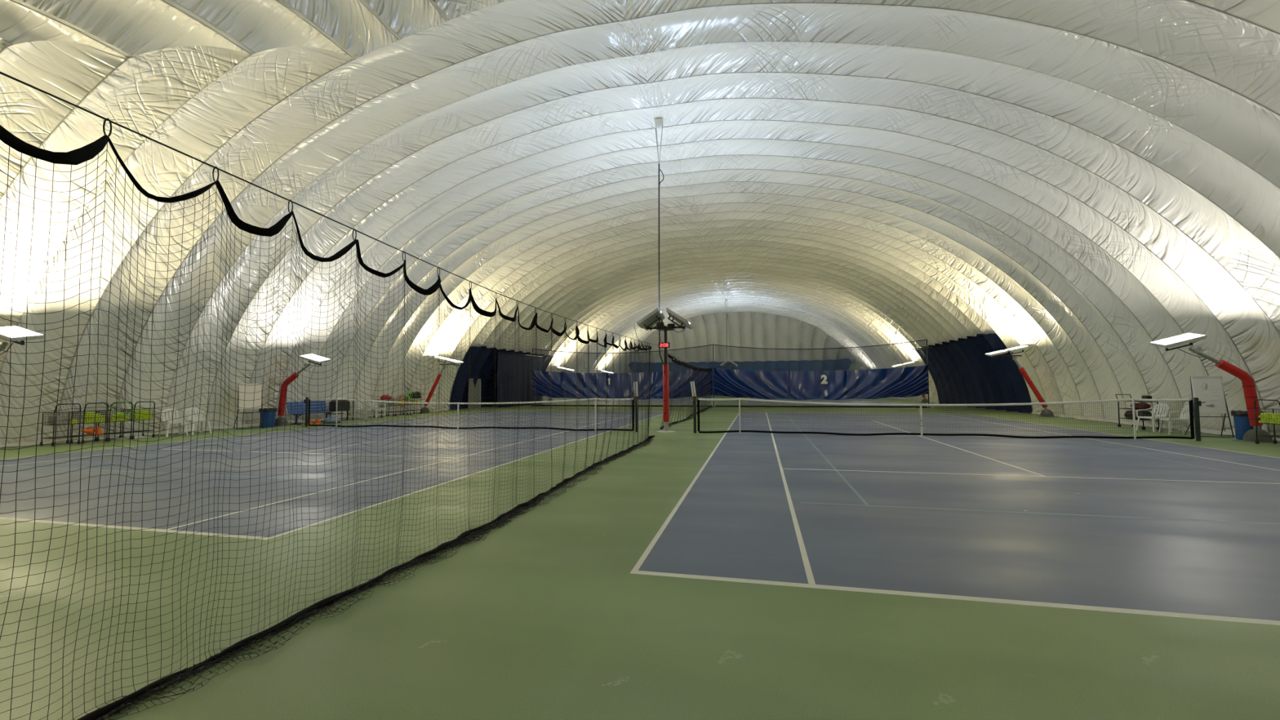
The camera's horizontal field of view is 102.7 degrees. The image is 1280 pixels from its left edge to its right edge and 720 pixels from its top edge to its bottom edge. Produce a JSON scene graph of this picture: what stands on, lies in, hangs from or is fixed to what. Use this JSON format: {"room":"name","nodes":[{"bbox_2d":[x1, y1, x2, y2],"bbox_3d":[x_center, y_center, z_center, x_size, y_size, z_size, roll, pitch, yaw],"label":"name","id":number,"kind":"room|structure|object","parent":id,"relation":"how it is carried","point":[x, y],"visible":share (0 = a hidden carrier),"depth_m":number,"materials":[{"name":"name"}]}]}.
{"room":"sports hall","nodes":[
{"label":"sports hall","id":0,"kind":"room"},
{"bbox_2d":[0,0,508,58],"bbox_3d":[-2.034,-3.470,4.471,31.716,10.401,12.514,-1,-3,13],"label":"ceiling","id":1,"kind":"structure","parent":0,"point":[353,28],"depth_m":10.58,"materials":[{"name":"fabric"}]},
{"bbox_2d":[0,408,449,447],"bbox_3d":[-14.689,2.405,18.342,0.414,0.122,27.212,-1,-3,13],"label":"trim","id":2,"kind":"structure","parent":1,"relation":"attached to","point":[24,443],"depth_m":16.16,"materials":[{"name":"white fabric"}]},
{"bbox_2d":[1031,411,1279,440],"bbox_3d":[15.601,1.897,11.347,0.421,0.122,27.212,-1,-3,13],"label":"trim","id":3,"kind":"structure","parent":1,"relation":"attached to","point":[1213,431],"depth_m":17.20,"materials":[{"name":"white fabric"}]},
{"bbox_2d":[0,0,1279,443],"bbox_3d":[4.836,-2.059,34.110,31.781,10.348,72.700,-1,-3,13],"label":"ceiling","id":4,"kind":"structure","parent":0,"point":[1082,184],"depth_m":14.91,"materials":[{"name":"fabric"}]},
{"bbox_2d":[449,346,554,409],"bbox_3d":[-9.501,1.375,37.679,2.028,4.006,12.486,-1,-3,13],"label":"curtain","id":5,"kind":"object","parent":4,"relation":"attached to","point":[486,363],"depth_m":33.72,"materials":[{"name":"blue fabric"}]},
{"bbox_2d":[468,378,480,408],"bbox_3d":[-10.913,2.215,33.809,0.130,1.960,1.420,-1,-3,13],"label":"door","id":6,"kind":"structure","parent":5,"relation":"attached to","point":[478,381],"depth_m":33.78,"materials":[{"name":"grey"}]},
{"bbox_2d":[497,351,542,407],"bbox_3d":[-8.635,1.462,37.427,0.242,3.785,6.366,-1,-3,17],"label":"curtain","id":7,"kind":"object","parent":4,"relation":"attached to","point":[508,388],"visible":0.8,"depth_m":36.56,"materials":[{"name":"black fabric"}]},
{"bbox_2d":[654,118,664,365],"bbox_3d":[0.645,-3.869,16.587,0.300,8.112,0.224,-1,-3,13],"label":"hanging cable","id":8,"kind":"object","parent":4,"relation":"hanging from","point":[658,122],"visible":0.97,"depth_m":16.72,"materials":[{"name":"black paint"}]},
{"bbox_2d":[724,298,728,368],"bbox_3d":[8.804,-2.224,51.797,0.300,8.112,0.224,-1,-3,13],"label":"hanging cable","id":9,"kind":"object","parent":4,"relation":"hanging from","point":[726,300],"visible":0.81,"depth_m":51.94,"materials":[{"name":"black paint"}]},
{"bbox_2d":[911,333,1031,413],"bbox_3d":[19.389,0.889,31.008,2.028,4.006,12.486,-1,-3,13],"label":"curtain","id":10,"kind":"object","parent":4,"relation":"attached to","point":[961,371],"depth_m":29.32,"materials":[{"name":"blue fabric"}]},
{"bbox_2d":[0,395,1279,719],"bbox_3d":[4.877,3.111,33.910,32.800,0.001,74.000,-1,-3,13],"label":"floor","id":11,"kind":"structure","parent":0,"point":[744,575],"depth_m":4.08,"materials":[{"name":"green plastic"}]},
{"bbox_2d":[0,325,44,355],"bbox_3d":[-14.844,0.675,11.669,2.264,2.961,0.607,-1,-3,13],"label":"light pole","id":12,"kind":"object","parent":11,"relation":"on","point":[5,334],"visible":0.94,"depth_m":11.58,"materials":[{"name":"metal"}]},
{"bbox_2d":[40,403,80,446],"bbox_3d":[-15.343,1.701,13.568,0.503,1.092,0.555,-1,-3,13],"label":"cart","id":13,"kind":"object","parent":11,"relation":"on","point":[62,412],"visible":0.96,"depth_m":13.50,"materials":[{"name":"black paint"}]},
{"bbox_2d":[48,415,63,424],"bbox_3d":[-15.352,1.578,13.453,0.260,0.220,0.160,-1,-3,13],"label":"case","id":14,"kind":"object","parent":13,"relation":"in","point":[51,417],"visible":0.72,"depth_m":13.40,"materials":[{"name":"paint"}]},
{"bbox_2d":[41,435,79,439],"bbox_3d":[-15.342,2.048,13.552,0.438,0.016,0.538,-1,-3,13],"label":"shelf","id":15,"kind":"object","parent":13,"relation":"attached to","point":[53,437],"depth_m":13.56,"materials":[{"name":"black metal"}]},
{"bbox_2d":[43,411,79,425],"bbox_3d":[-15.345,1.548,13.576,0.430,0.330,0.530,-1,-3,13],"label":"basket","id":16,"kind":"object","parent":13,"relation":"on","point":[68,421],"depth_m":13.52,"materials":[{"name":"black metal"}]},
{"bbox_2d":[70,402,108,443],"bbox_3d":[-15.207,1.729,14.152,0.503,1.092,0.555,-1,-3,13],"label":"cart","id":17,"kind":"object","parent":11,"relation":"on","point":[84,411],"visible":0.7,"depth_m":14.13,"materials":[{"name":"black paint"}]},
{"bbox_2d":[80,427,93,435],"bbox_3d":[-15.078,1.949,13.944,0.190,0.198,0.253,-2,-3,33],"label":"cone","id":18,"kind":"object","parent":17,"relation":"on","point":[90,431],"visible":0.96,"depth_m":13.95,"materials":[{"name":"orange plastic"}]},
{"bbox_2d":[73,434,106,436],"bbox_3d":[-15.207,2.075,14.136,0.438,0.016,0.538,-1,-3,13],"label":"shelf","id":19,"kind":"object","parent":17,"relation":"attached to","point":[84,435],"depth_m":14.06,"materials":[{"name":"black metal"}]},
{"bbox_2d":[73,410,107,423],"bbox_3d":[-15.210,1.576,14.160,0.430,0.330,0.530,-1,-3,13],"label":"basket","id":20,"kind":"object","parent":17,"relation":"on","point":[83,411],"depth_m":14.11,"materials":[{"name":"black metal"}]},
{"bbox_2d":[94,426,103,434],"bbox_3d":[-15.044,1.954,14.227,0.200,0.225,0.200,-1,-3,13],"label":"cone","id":21,"kind":"object","parent":17,"relation":"on","point":[99,431],"visible":0.97,"depth_m":14.20,"materials":[{"name":"orange plastic"}]},
{"bbox_2d":[97,401,133,441],"bbox_3d":[-15.079,1.755,14.707,0.503,1.092,0.555,-1,-3,13],"label":"cart","id":22,"kind":"object","parent":11,"relation":"on","point":[112,414],"visible":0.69,"depth_m":14.62,"materials":[{"name":"black paint"}]},
{"bbox_2d":[101,409,131,422],"bbox_3d":[-15.081,1.602,14.715,0.430,0.330,0.530,-1,-3,13],"label":"basket","id":23,"kind":"object","parent":22,"relation":"on","point":[112,414],"depth_m":14.61,"materials":[{"name":"black metal"}]},
{"bbox_2d":[103,431,130,434],"bbox_3d":[-15.078,2.101,14.691,0.438,0.016,0.538,-1,-3,13],"label":"shelf","id":24,"kind":"object","parent":22,"relation":"attached to","point":[108,433],"depth_m":14.71,"materials":[{"name":"black metal"}]},
{"bbox_2d":[111,401,133,415],"bbox_3d":[-14.833,1.397,14.667,0.126,0.409,0.544,-1,-3,13],"label":"hoop","id":25,"kind":"object","parent":22,"relation":"hanging from","point":[118,402],"visible":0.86,"depth_m":14.64,"materials":[{"name":"green plastic"}]},
{"bbox_2d":[113,434,151,439],"bbox_3d":[-15.011,2.256,15.105,0.385,0.120,0.754,-1,-3,13],"label":"sheet","id":26,"kind":"object","parent":11,"relation":"on","point":[129,435],"visible":0.8,"depth_m":15.01,"materials":[{"name":"white fabric"}]},
{"bbox_2d":[121,400,155,439],"bbox_3d":[-14.950,1.780,15.262,0.503,1.092,0.555,-1,-3,13],"label":"cart","id":27,"kind":"object","parent":11,"relation":"on","point":[133,415],"visible":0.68,"depth_m":15.21,"materials":[{"name":"black paint"}]},
{"bbox_2d":[123,408,154,420],"bbox_3d":[-14.953,1.628,15.269,0.430,0.330,0.530,-1,-3,13],"label":"basket","id":28,"kind":"object","parent":27,"relation":"on","point":[133,415],"depth_m":15.17,"materials":[{"name":"black paint"}]},
{"bbox_2d":[127,430,153,432],"bbox_3d":[-14.950,2.127,15.245,0.438,0.016,0.538,-1,-3,13],"label":"shelf","id":29,"kind":"object","parent":27,"relation":"attached to","point":[143,431],"depth_m":15.27,"materials":[{"name":"black metal"}]},
{"bbox_2d":[159,408,189,436],"bbox_3d":[-14.569,1.941,15.977,0.631,0.842,0.622,-2,-3,28],"label":"plastic chair","id":30,"kind":"object","parent":11,"relation":"on","point":[176,420],"visible":0.94,"depth_m":16.04,"materials":[{"name":"white plastic"}]},
{"bbox_2d":[182,407,212,435],"bbox_3d":[-14.376,1.969,16.595,0.631,0.842,0.622,-1,-3,23],"label":"plastic chair","id":31,"kind":"object","parent":11,"relation":"on","point":[200,415],"visible":0.87,"depth_m":16.69,"materials":[{"name":"white plastic"}]},
{"bbox_2d":[233,383,263,429],"bbox_3d":[-14.057,1.659,18.409,0.525,1.615,0.804,-3,-4,41],"label":"easel","id":32,"kind":"object","parent":11,"relation":"on","point":[249,388],"visible":0.85,"depth_m":18.34,"materials":[{"name":"white plastic"}]},
{"bbox_2d":[258,408,277,427],"bbox_3d":[-13.927,2.155,19.149,0.562,0.707,0.570,-1,-3,13],"label":"waste bin","id":33,"kind":"object","parent":11,"relation":"on","point":[268,420],"visible":0.81,"depth_m":18.97,"materials":[{"name":"blue plastic"}]},
{"bbox_2d":[275,353,330,426],"bbox_3d":[-13.016,1.133,19.547,2.264,2.781,0.607,-1,-3,13],"label":"light pole","id":34,"kind":"object","parent":11,"relation":"on","point":[317,359],"visible":0.92,"depth_m":19.58,"materials":[{"name":"metal"}]},
{"bbox_2d":[303,397,308,426],"bbox_3d":[-12.576,1.956,19.239,0.167,1.098,0.213,-2,-3,34],"label":"net post","id":35,"kind":"object","parent":11,"relation":"on","point":[306,400],"visible":0.91,"depth_m":19.27,"materials":[{"name":"black metal"}]},
{"bbox_2d":[286,400,332,424],"bbox_3d":[-13.445,2.147,20.958,0.602,0.895,1.850,-1,-3,13],"label":"park bench","id":36,"kind":"object","parent":11,"relation":"on","point":[288,404],"visible":0.79,"depth_m":20.74,"materials":[{"name":"blue paint"}]},
{"bbox_2d":[0,118,654,719],"bbox_3d":[-1.214,0.455,7.318,0.461,2.835,15.452,-1,-3,13],"label":"net","id":37,"kind":"object","parent":11,"relation":"on","point":[76,157],"visible":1,"depth_m":2.95,"materials":[{"name":"black fabric"}]},
{"bbox_2d":[322,417,341,423],"bbox_3d":[-12.679,2.468,21.053,0.660,0.250,0.660,-1,-3,13],"label":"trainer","id":38,"kind":"object","parent":11,"relation":"on","point":[327,419],"visible":0.81,"depth_m":20.81,"materials":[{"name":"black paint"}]},
{"bbox_2d":[335,401,337,426],"bbox_3d":[-11.249,1.944,18.964,0.042,1.070,0.026,-1,-3,13],"label":"stick","id":39,"kind":"object","parent":11,"relation":"on","point":[336,402],"visible":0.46,"depth_m":18.95,"materials":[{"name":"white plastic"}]},
{"bbox_2d":[328,400,354,419],"bbox_3d":[-13.077,2.208,22.369,0.460,0.899,1.138,-1,-3,13],"label":"machine","id":40,"kind":"object","parent":11,"relation":"on","point":[342,406],"visible":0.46,"depth_m":22.16,"materials":[{"name":"black plastic"}]},
{"bbox_2d":[354,400,371,419],"bbox_3d":[-12.774,2.296,23.592,0.631,0.842,0.622,0,-3,3],"label":"plastic chair","id":41,"kind":"object","parent":11,"relation":"on","point":[356,405],"visible":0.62,"depth_m":23.52,"materials":[{"name":"white plastic"}]},
{"bbox_2d":[368,400,386,417],"bbox_3d":[-12.580,2.336,24.433,0.631,0.842,0.622,-1,-3,23],"label":"plastic chair","id":42,"kind":"object","parent":11,"relation":"on","point":[369,402],"visible":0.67,"depth_m":24.48,"materials":[{"name":"white plastic"}]},
{"bbox_2d":[373,397,394,417],"bbox_3d":[-12.594,2.335,25.202,0.503,0.912,0.885,-1,-3,13],"label":"cart","id":43,"kind":"object","parent":11,"relation":"on","point":[381,406],"visible":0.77,"depth_m":25.21,"materials":[{"name":"black paint"}]},
{"bbox_2d":[380,394,391,399],"bbox_3d":[-12.578,1.830,25.335,0.331,0.245,0.689,-1,-3,13],"label":"sports bag","id":44,"kind":"object","parent":43,"relation":"on","point":[385,397],"visible":0.73,"depth_m":25.19,"materials":[{"name":"red fabric"}]},
{"bbox_2d":[378,399,394,406],"bbox_3d":[-12.597,2.112,25.213,0.430,0.330,0.860,-1,-3,13],"label":"basket","id":45,"kind":"object","parent":43,"relation":"on","point":[379,399],"depth_m":25.27,"materials":[{"name":"black paint"}]},
{"bbox_2d":[387,395,408,416],"bbox_3d":[-12.352,2.308,26.174,0.537,1.055,0.885,-1,-3,13],"label":"cart","id":46,"kind":"object","parent":11,"relation":"on","point":[398,397],"depth_m":25.99,"materials":[{"name":"black paint"}]},
{"bbox_2d":[402,395,421,414],"bbox_3d":[-12.121,2.380,27.248,0.503,1.012,0.885,-1,-3,13],"label":"cart","id":47,"kind":"object","parent":11,"relation":"on","point":[411,395],"visible":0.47,"depth_m":27.34,"materials":[{"name":"black paint"}]},
{"bbox_2d":[407,391,420,398],"bbox_3d":[-12.077,1.867,27.439,0.445,0.367,0.820,-1,-3,13],"label":"cover","id":48,"kind":"object","parent":47,"relation":"on","point":[415,392],"visible":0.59,"depth_m":27.24,"materials":[{"name":"black plastic"}]},
{"bbox_2d":[419,355,463,413],"bbox_3d":[-11.089,1.355,28.444,2.529,3.165,0.600,-1,-3,13],"label":"light pole","id":49,"kind":"object","parent":11,"relation":"on","point":[452,362],"visible":0.84,"depth_m":28.43,"materials":[{"name":"metal"}]},
{"bbox_2d":[530,348,533,406],"bbox_3d":[-7.751,1.245,36.923,0.280,4.160,0.273,-1,-3,13],"label":"post","id":50,"kind":"object","parent":11,"relation":"on","point":[532,348],"visible":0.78,"depth_m":36.91,"materials":[{"name":"metal"}]},
{"bbox_2d":[531,369,662,399],"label":"curtain","id":51,"kind":"object","parent":50,"relation":"hanging from","point":[656,384],"depth_m":35.74,"materials":[{"name":"blue fabric"}]},
{"bbox_2d":[668,367,712,398],"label":"curtain","id":52,"kind":"object","parent":50,"relation":"hanging from","point":[674,373],"depth_m":34.19,"materials":[{"name":"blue fabric"}]},
{"bbox_2d":[547,366,573,400],"bbox_3d":[-7.097,2.160,45.669,2.529,3.165,0.600,-1,-3,13],"label":"light pole","id":53,"kind":"object","parent":11,"relation":"on","point":[562,368],"visible":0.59,"depth_m":45.57,"materials":[{"name":"metal"}]},
{"bbox_2d":[595,398,595,431],"bbox_3d":[-1.452,1.780,16.701,0.042,1.070,0.026,-1,-3,13],"label":"stick","id":54,"kind":"object","parent":11,"relation":"on","point":[595,398],"visible":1,"depth_m":16.69,"materials":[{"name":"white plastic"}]},
{"bbox_2d":[633,397,638,431],"bbox_3d":[-0.113,1.747,16.374,0.146,1.098,0.265,1,-3,-27],"label":"net post","id":55,"kind":"object","parent":11,"relation":"on","point":[636,428],"visible":0.82,"depth_m":16.39,"materials":[{"name":"black metal"}]},
{"bbox_2d":[307,397,634,431],"bbox_3d":[-6.343,1.867,17.864,12.640,1.083,0.046,-1,-3,13],"label":"net","id":56,"kind":"object","parent":55,"relation":"attached to","point":[411,403],"visible":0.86,"depth_m":17.79,"materials":[{"name":"black fabric"}]},
{"bbox_2d":[633,382,637,397],"bbox_3d":[-0.131,0.984,16.458,0.150,0.573,0.071,-1,-3,13],"label":"scoreboard","id":57,"kind":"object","parent":55,"relation":"attached to","point":[633,382],"depth_m":16.43,"materials":[{"name":"white plastic"}]},
{"bbox_2d":[633,307,693,432],"bbox_3d":[0.757,0.345,16.417,1.768,3.894,1.306,-1,-3,13],"label":"mast","id":58,"kind":"object","parent":11,"relation":"on","point":[648,322],"visible":0.98,"depth_m":16.28,"materials":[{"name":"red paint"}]},
{"bbox_2d":[0,71,663,346],"bbox_3d":[-1.150,-0.796,7.874,0.009,0.312,17.450,-1,-3,13],"label":"cable","id":59,"kind":"object","parent":58,"relation":"attached to","point":[1,73],"visible":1,"depth_m":2.81,"materials":[{"name":"black paint"}]},
{"bbox_2d":[693,397,696,433],"bbox_3d":[1.705,1.710,15.823,0.167,1.098,0.213,-2,-3,34],"label":"net post","id":60,"kind":"object","parent":11,"relation":"on","point":[694,398],"visible":1,"depth_m":15.85,"materials":[{"name":"black metal"}]},
{"bbox_2d":[690,381,696,398],"bbox_3d":[1.661,0.948,15.926,0.183,0.576,0.071,-1,-3,13],"label":"scoreboard","id":61,"kind":"object","parent":60,"relation":"attached to","point":[692,385],"depth_m":15.90,"materials":[{"name":"white plastic"}]},
{"bbox_2d":[711,344,715,407],"bbox_3d":[4.885,1.033,34.005,0.280,4.160,0.273,-1,-3,13],"label":"post","id":62,"kind":"object","parent":11,"relation":"on","point":[713,344],"visible":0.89,"depth_m":33.98,"materials":[{"name":"black metal"}]},
{"bbox_3d":[2.724,0.143,25.248,0.011,0.250,17.700,-1,-3,13],"label":"cable","id":63,"kind":"object","parent":62,"relation":"attached to","visible":0},
{"bbox_2d":[660,352,711,429],"bbox_3d":[2.793,1.389,25.385,0.576,2.672,16.730,-1,-3,13],"label":"net","id":64,"kind":"object","parent":63,"relation":"hanging from","point":[684,364],"visible":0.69,"depth_m":22.14,"materials":[{"name":"black fabric"}]},
{"bbox_2d":[719,360,737,398],"bbox_3d":[8.916,1.990,51.627,1.768,3.894,1.306,-1,-3,13],"label":"mast","id":65,"kind":"object","parent":11,"relation":"on","point":[724,363],"visible":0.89,"depth_m":51.38,"materials":[{"name":"grey metal"}]},
{"bbox_2d":[738,398,740,433],"bbox_3d":[3.032,1.699,15.548,0.042,1.070,0.026,-1,-3,13],"label":"stick","id":66,"kind":"object","parent":11,"relation":"on","point":[739,398],"visible":1,"depth_m":15.54,"materials":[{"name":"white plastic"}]},
{"bbox_2d":[891,361,930,403],"bbox_3d":[20.757,1.692,39.236,2.529,3.165,0.600,-1,-3,13],"label":"light pole","id":67,"kind":"object","parent":11,"relation":"on","point":[925,400],"visible":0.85,"depth_m":39.10,"materials":[{"name":"metal"}]},
{"bbox_2d":[925,339,931,408],"bbox_3d":[17.491,0.821,31.094,0.280,4.160,0.273,-1,-3,13],"label":"post","id":68,"kind":"object","parent":11,"relation":"on","point":[926,340],"visible":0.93,"depth_m":31.07,"materials":[{"name":"black metal"}]},
{"bbox_2d":[713,339,928,407],"bbox_3d":[11.148,0.920,32.378,12.945,4.159,0.552,-1,-3,13],"label":"curtain","id":69,"kind":"object","parent":68,"relation":"hanging from","point":[910,381],"visible":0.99,"depth_m":32.35,"materials":[{"name":"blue fabric"}]},
{"bbox_2d":[984,345,1057,417],"bbox_3d":[16.946,0.924,22.790,2.529,3.165,0.600,-1,-3,13],"label":"light pole","id":70,"kind":"object","parent":11,"relation":"on","point":[996,354],"visible":0.97,"depth_m":22.69,"materials":[{"name":"metal"}]},
{"bbox_2d":[1131,398,1136,439],"bbox_3d":[12.829,1.534,13.285,0.042,1.070,0.026,-1,-3,13],"label":"stick","id":71,"kind":"object","parent":11,"relation":"on","point":[1133,402],"visible":1,"depth_m":13.28,"materials":[{"name":"white plastic"}]},
{"bbox_2d":[1115,394,1159,430],"bbox_3d":[16.094,1.668,16.584,0.500,1.090,1.238,-1,-3,13],"label":"trolley","id":72,"kind":"object","parent":11,"relation":"on","point":[1143,428],"visible":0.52,"depth_m":16.41,"materials":[{"name":"metal"}]},
{"bbox_2d":[1124,409,1151,419],"bbox_3d":[16.041,1.758,16.512,0.389,0.282,1.083,-1,-3,13],"label":"duffel bag","id":73,"kind":"object","parent":72,"relation":"on","point":[1126,414],"visible":0.56,"depth_m":16.29,"materials":[{"name":"black fabric"}]},
{"bbox_2d":[1130,402,1151,409],"bbox_3d":[16.013,1.462,16.369,0.350,0.220,0.684,-1,-3,13],"label":"bag","id":74,"kind":"object","parent":72,"relation":"on","point":[1145,405],"visible":0.66,"depth_m":16.20,"materials":[{"name":"red fabric"}]},
{"bbox_2d":[1141,393,1151,399],"bbox_3d":[15.983,1.171,16.137,0.160,0.219,0.220,-1,-3,13],"label":"speaker","id":75,"kind":"object","parent":72,"relation":"on","point":[1144,397],"visible":0.78,"depth_m":16.07},
{"bbox_2d":[1135,403,1172,431],"bbox_3d":[15.675,1.751,15.608,0.631,0.842,0.622,0,-3,-2],"label":"plastic chair","id":76,"kind":"object","parent":11,"relation":"on","point":[1152,418],"visible":0.81,"depth_m":15.55,"materials":[{"name":"white plastic"}]},
{"bbox_2d":[1159,404,1195,435],"bbox_3d":[15.450,1.709,14.719,0.631,0.842,0.622,-1,-3,23],"label":"plastic chair","id":77,"kind":"object","parent":11,"relation":"on","point":[1187,406],"visible":0.63,"depth_m":14.70,"materials":[{"name":"white plastic"}]},
{"bbox_2d":[1193,397,1204,440],"bbox_3d":[14.167,1.502,12.958,0.146,1.098,0.265,1,-3,-27],"label":"net post","id":78,"kind":"object","parent":11,"relation":"on","point":[1197,403],"visible":1,"depth_m":12.98,"materials":[{"name":"black metal"}]},
{"bbox_2d":[697,398,1195,439],"bbox_3d":[7.938,1.621,14.449,12.640,1.083,0.046,-1,-3,13],"label":"net","id":79,"kind":"object","parent":78,"relation":"attached to","point":[1190,405],"visible":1,"depth_m":14.25,"materials":[{"name":"black fabric"}]},
{"bbox_2d":[1184,376,1234,437],"bbox_3d":[15.537,1.264,14.017,0.764,1.646,0.525,-1,-3,23],"label":"flip chart","id":80,"kind":"object","parent":11,"relation":"on","point":[1208,389],"visible":0.97,"depth_m":13.90,"materials":[{"name":"white plastic"}]},
{"bbox_2d":[1149,333,1279,443],"bbox_3d":[14.544,0.661,12.977,2.264,2.781,0.607,-1,-3,13],"label":"light pole","id":81,"kind":"object","parent":11,"relation":"on","point":[1247,381],"visible":0.95,"depth_m":12.83,"materials":[{"name":"metal"}]},
{"bbox_2d":[1231,410,1263,439],"bbox_3d":[15.643,1.679,13.171,0.543,0.747,0.550,-1,-3,13],"label":"waste bin","id":82,"kind":"object","parent":11,"relation":"on","point":[1242,424],"visible":0.48,"depth_m":13.13,"materials":[{"name":"blue plastic"}]},
{"bbox_2d":[1253,399,1279,444],"bbox_3d":[15.008,1.465,12.033,0.503,1.072,0.555,0,-3,1],"label":"cart","id":83,"kind":"object","parent":11,"relation":"on","point":[1274,436],"visible":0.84,"depth_m":12.26,"materials":[{"name":"black paint"}]},
{"bbox_2d":[1256,408,1279,424],"bbox_3d":[15.008,1.332,12.040,0.430,0.350,0.530,0,-3,1],"label":"basket","id":84,"kind":"object","parent":83,"relation":"on","point":[1266,411],"depth_m":12.06,"materials":[{"name":"black metal"}]},
{"bbox_2d":[1257,435,1279,437],"bbox_3d":[15.011,1.801,12.017,0.438,0.016,0.538,0,-3,1],"label":"shelf","id":85,"kind":"object","parent":83,"relation":"attached to","point":[1272,436],"depth_m":12.14,"materials":[{"name":"black metal"}]},
{"bbox_2d":[622,311,857,373],"bbox_3d":[12.040,-0.633,65.200,31.430,10.400,9.491,-1,-3,13],"label":"wall","id":86,"kind":"structure","parent":0,"point":[751,330],"depth_m":66.68,"materials":[{"name":"fabric"}]},
{"bbox_2d":[627,358,851,395],"bbox_3d":[12.550,2.378,67.187,27.939,4.570,4.865,-1,-3,13],"label":"trim","id":87,"kind":"structure","parent":86,"relation":"attached to","point":[843,364],"depth_m":68.11,"materials":[{"name":"blue fabric"}]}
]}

